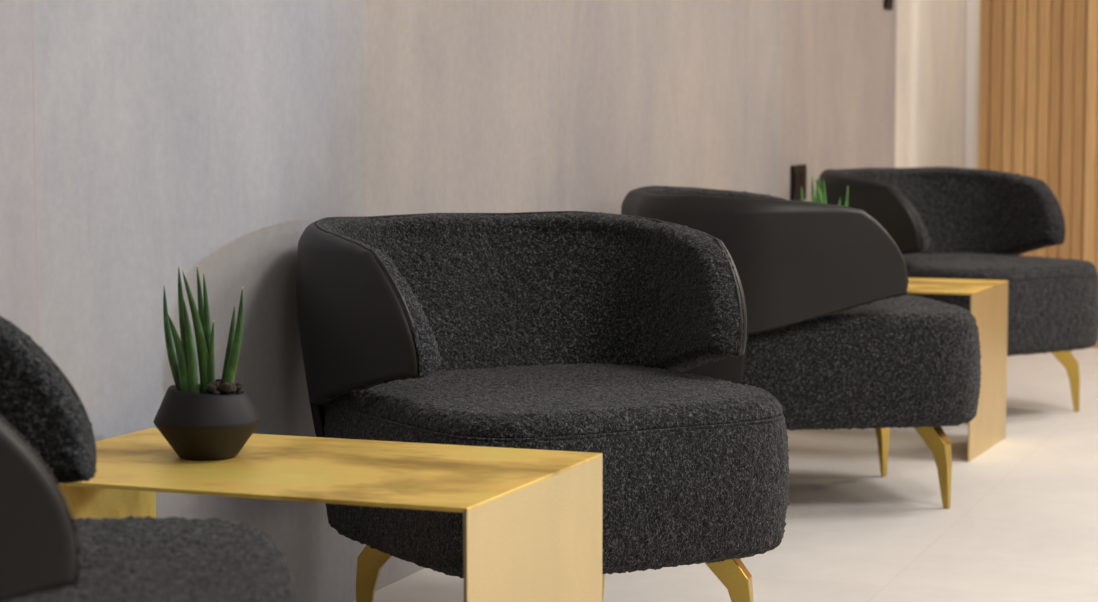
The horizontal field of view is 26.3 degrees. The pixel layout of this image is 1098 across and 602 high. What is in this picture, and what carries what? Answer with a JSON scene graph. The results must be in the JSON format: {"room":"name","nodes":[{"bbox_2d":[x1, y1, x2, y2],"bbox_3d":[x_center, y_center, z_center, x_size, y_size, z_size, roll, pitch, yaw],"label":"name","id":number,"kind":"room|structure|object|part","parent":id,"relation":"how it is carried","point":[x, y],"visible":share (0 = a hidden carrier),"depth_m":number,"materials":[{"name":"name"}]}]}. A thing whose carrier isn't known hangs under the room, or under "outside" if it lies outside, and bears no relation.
{"room":"lobby","nodes":[
{"label":"lobby","id":0,"kind":"room"},
{"bbox_2d":[154,384,260,460],"bbox_3d":[-0.478,0.169,3.290,0.150,0.100,0.150,0,5,0],"label":"pot","id":1,"kind":"object","parent":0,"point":[200,422],"depth_m":3.24,"materials":[{"name":"black ceramic"}]},
{"bbox_2d":[0,0,979,601],"bbox_3d":[-0.189,-0.981,5.066,0.150,3.000,14.500,2,5,20],"label":"wall","id":2,"kind":"structure","parent":0,"point":[141,141],"depth_m":4.33,"materials":[{"name":"paint"}]},
{"bbox_2d":[790,164,806,199],"bbox_3d":[0.809,-0.383,7.602,0.015,0.115,0.170,2,5,20],"label":"wall socket","id":3,"kind":"object","parent":2,"relation":"attached to","point":[798,174],"visible":0.85,"depth_m":7.57,"materials":[{"name":"black plastic"}]},
{"bbox_2d":[883,0,892,9],"bbox_3d":[1.275,-1.155,8.809,0.015,0.120,0.120,2,5,20],"label":"wall switch","id":4,"kind":"object","parent":2,"relation":"attached to","point":[887,4],"visible":1,"depth_m":8.79,"materials":[{"name":"black plastic"}]},
{"bbox_2d":[962,0,975,168],"bbox_3d":[1.873,-1.424,10.427,0.012,3.000,0.220,2,5,20],"label":"trim","id":5,"kind":"structure","parent":2,"relation":"attached to","point":[970,5],"depth_m":10.43,"materials":[{"name":"white paint"}]},
{"bbox_2d":[354,348,1097,601],"bbox_3d":[3.130,0.664,3.979,7.221,0.100,14.500,2,5,20],"label":"floor","id":6,"kind":"structure","parent":0,"point":[1020,524],"depth_m":5.31,"materials":[{"name":"stone"}]},
{"bbox_2d":[0,316,299,601],"bbox_3d":[-0.655,0.371,2.398,0.814,0.744,0.736,-1,5,-9],"label":"armchair","id":7,"kind":"object","parent":6,"relation":"on","point":[47,439],"visible":1,"depth_m":2.41,"materials":[{"name":"fabric"}]},
{"bbox_3d":[-0.595,0.404,2.412,0.692,0.278,0.663,-1,5,-9],"label":"seat","id":8,"kind":"part","parent":7,"relation":"part of","materials":[{"name":"fabric"}]},
{"bbox_2d":[58,428,602,601],"bbox_3d":[-0.354,0.448,3.252,0.733,0.450,0.492,2,5,21],"label":"side table","id":9,"kind":"object","parent":6,"relation":"on","point":[532,518],"visible":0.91,"depth_m":3.15,"materials":[{"name":"gold metal"}]},
{"bbox_3d":[-0.693,0.438,3.382,0.006,0.449,0.492,2,5,21],"label":"panel","id":10,"kind":"part","parent":9,"relation":"part of","materials":[{"name":"gold metal"}]},
{"bbox_2d":[154,265,260,460],"bbox_3d":[-0.478,0.085,3.283,0.150,0.268,0.150,0,5,0],"label":"potted succulent","id":11,"kind":"object","parent":9,"relation":"on","point":[212,419],"visible":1,"depth_m":3.26,"materials":[{"name":"black ceramic"}]},
{"bbox_3d":[-0.015,0.459,3.122,0.006,0.449,0.492,2,5,21],"label":"panel","id":12,"kind":"part","parent":9,"relation":"part of","materials":[{"name":"gold metal"}]},
{"bbox_2d":[296,211,789,601],"bbox_3d":[-0.027,0.233,4.066,0.736,0.744,0.814,-3,5,-29],"label":"armchair","id":13,"kind":"object","parent":6,"relation":"on","point":[577,331],"visible":0.91,"depth_m":3.93,"materials":[{"name":"fabric"}]},
{"bbox_3d":[-0.280,0.494,4.116,0.116,0.216,0.039,1,5,15],"label":"leg","id":14,"kind":"part","parent":13,"relation":"part of","materials":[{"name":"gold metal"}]},
{"bbox_3d":[0.003,0.272,4.016,0.663,0.278,0.692,-3,5,-29],"label":"seat","id":15,"kind":"part","parent":13,"relation":"part of","materials":[{"name":"fabric"}]},
{"bbox_3d":[0.079,0.477,4.319,0.039,0.216,0.116,1,5,15],"label":"leg","id":16,"kind":"part","parent":13,"relation":"part of","materials":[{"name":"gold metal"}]},
{"bbox_3d":[0.286,0.507,3.954,0.116,0.216,0.039,1,5,15],"label":"leg","id":17,"kind":"part","parent":13,"relation":"part of","materials":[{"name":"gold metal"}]},
{"bbox_2d":[621,186,980,508],"bbox_3d":[0.590,0.101,5.668,0.814,0.744,0.736,-1,5,-9],"label":"armchair","id":18,"kind":"object","parent":6,"relation":"on","point":[835,335],"visible":0.66,"depth_m":5.34,"materials":[{"name":"fabric"}]},
{"bbox_3d":[0.650,0.134,5.682,0.692,0.278,0.663,-1,5,-9],"label":"seat","id":19,"kind":"part","parent":18,"relation":"part of","materials":[{"name":"fabric"}]},
{"bbox_3d":[0.823,0.344,5.938,0.039,0.216,0.116,3,6,35],"label":"leg","id":20,"kind":"part","parent":18,"relation":"part of","materials":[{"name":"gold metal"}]},
{"bbox_3d":[0.892,0.377,5.532,0.116,0.216,0.039,3,6,35],"label":"leg","id":21,"kind":"part","parent":18,"relation":"part of","materials":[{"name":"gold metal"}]},
{"bbox_2d":[815,167,1097,423],"bbox_3d":[1.256,-0.038,7.341,0.736,0.744,0.814,-3,6,-36],"label":"armchair","id":22,"kind":"object","parent":6,"relation":"on","point":[944,222],"visible":0.66,"depth_m":7.22,"materials":[{"name":"fabric"}]},
{"bbox_3d":[1.292,0.001,7.295,0.663,0.278,0.692,-3,6,-36],"label":"seat","id":23,"kind":"part","parent":22,"relation":"part of","materials":[{"name":"fabric"}]},
{"bbox_3d":[1.583,0.234,7.265,0.116,0.216,0.039,1,5,9],"label":"leg","id":24,"kind":"part","parent":22,"relation":"part of","materials":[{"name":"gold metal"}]},
{"bbox_2d":[907,278,1007,461],"bbox_3d":[0.869,0.173,6.580,0.733,0.450,0.492,2,5,22],"label":"side table","id":25,"kind":"object","parent":6,"relation":"on","point":[988,298],"visible":0.41,"depth_m":6.46,"materials":[{"name":"gold metal"}]},
{"bbox_2d":[801,175,847,206],"bbox_3d":[0.773,-0.202,6.561,0.168,0.300,0.168,0,5,0],"label":"potted succulent","id":26,"kind":"object","parent":25,"relation":"on","point":[819,190],"visible":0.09,"depth_m":6.54,"materials":[{"name":"green plant"}]},
{"bbox_3d":[1.206,0.185,6.444,0.006,0.449,0.492,2,5,22],"label":"panel","id":27,"kind":"part","parent":25,"relation":"part of","materials":[{"name":"gold metal"}]},
{"bbox_2d":[978,0,1097,347],"bbox_3d":[3.218,-1.282,8.705,3.215,3.000,0.096,2,5,20],"label":"wall","id":28,"kind":"structure","parent":0,"point":[1038,64],"depth_m":9.17,"materials":[{"name":"brown wood"}]}
]}

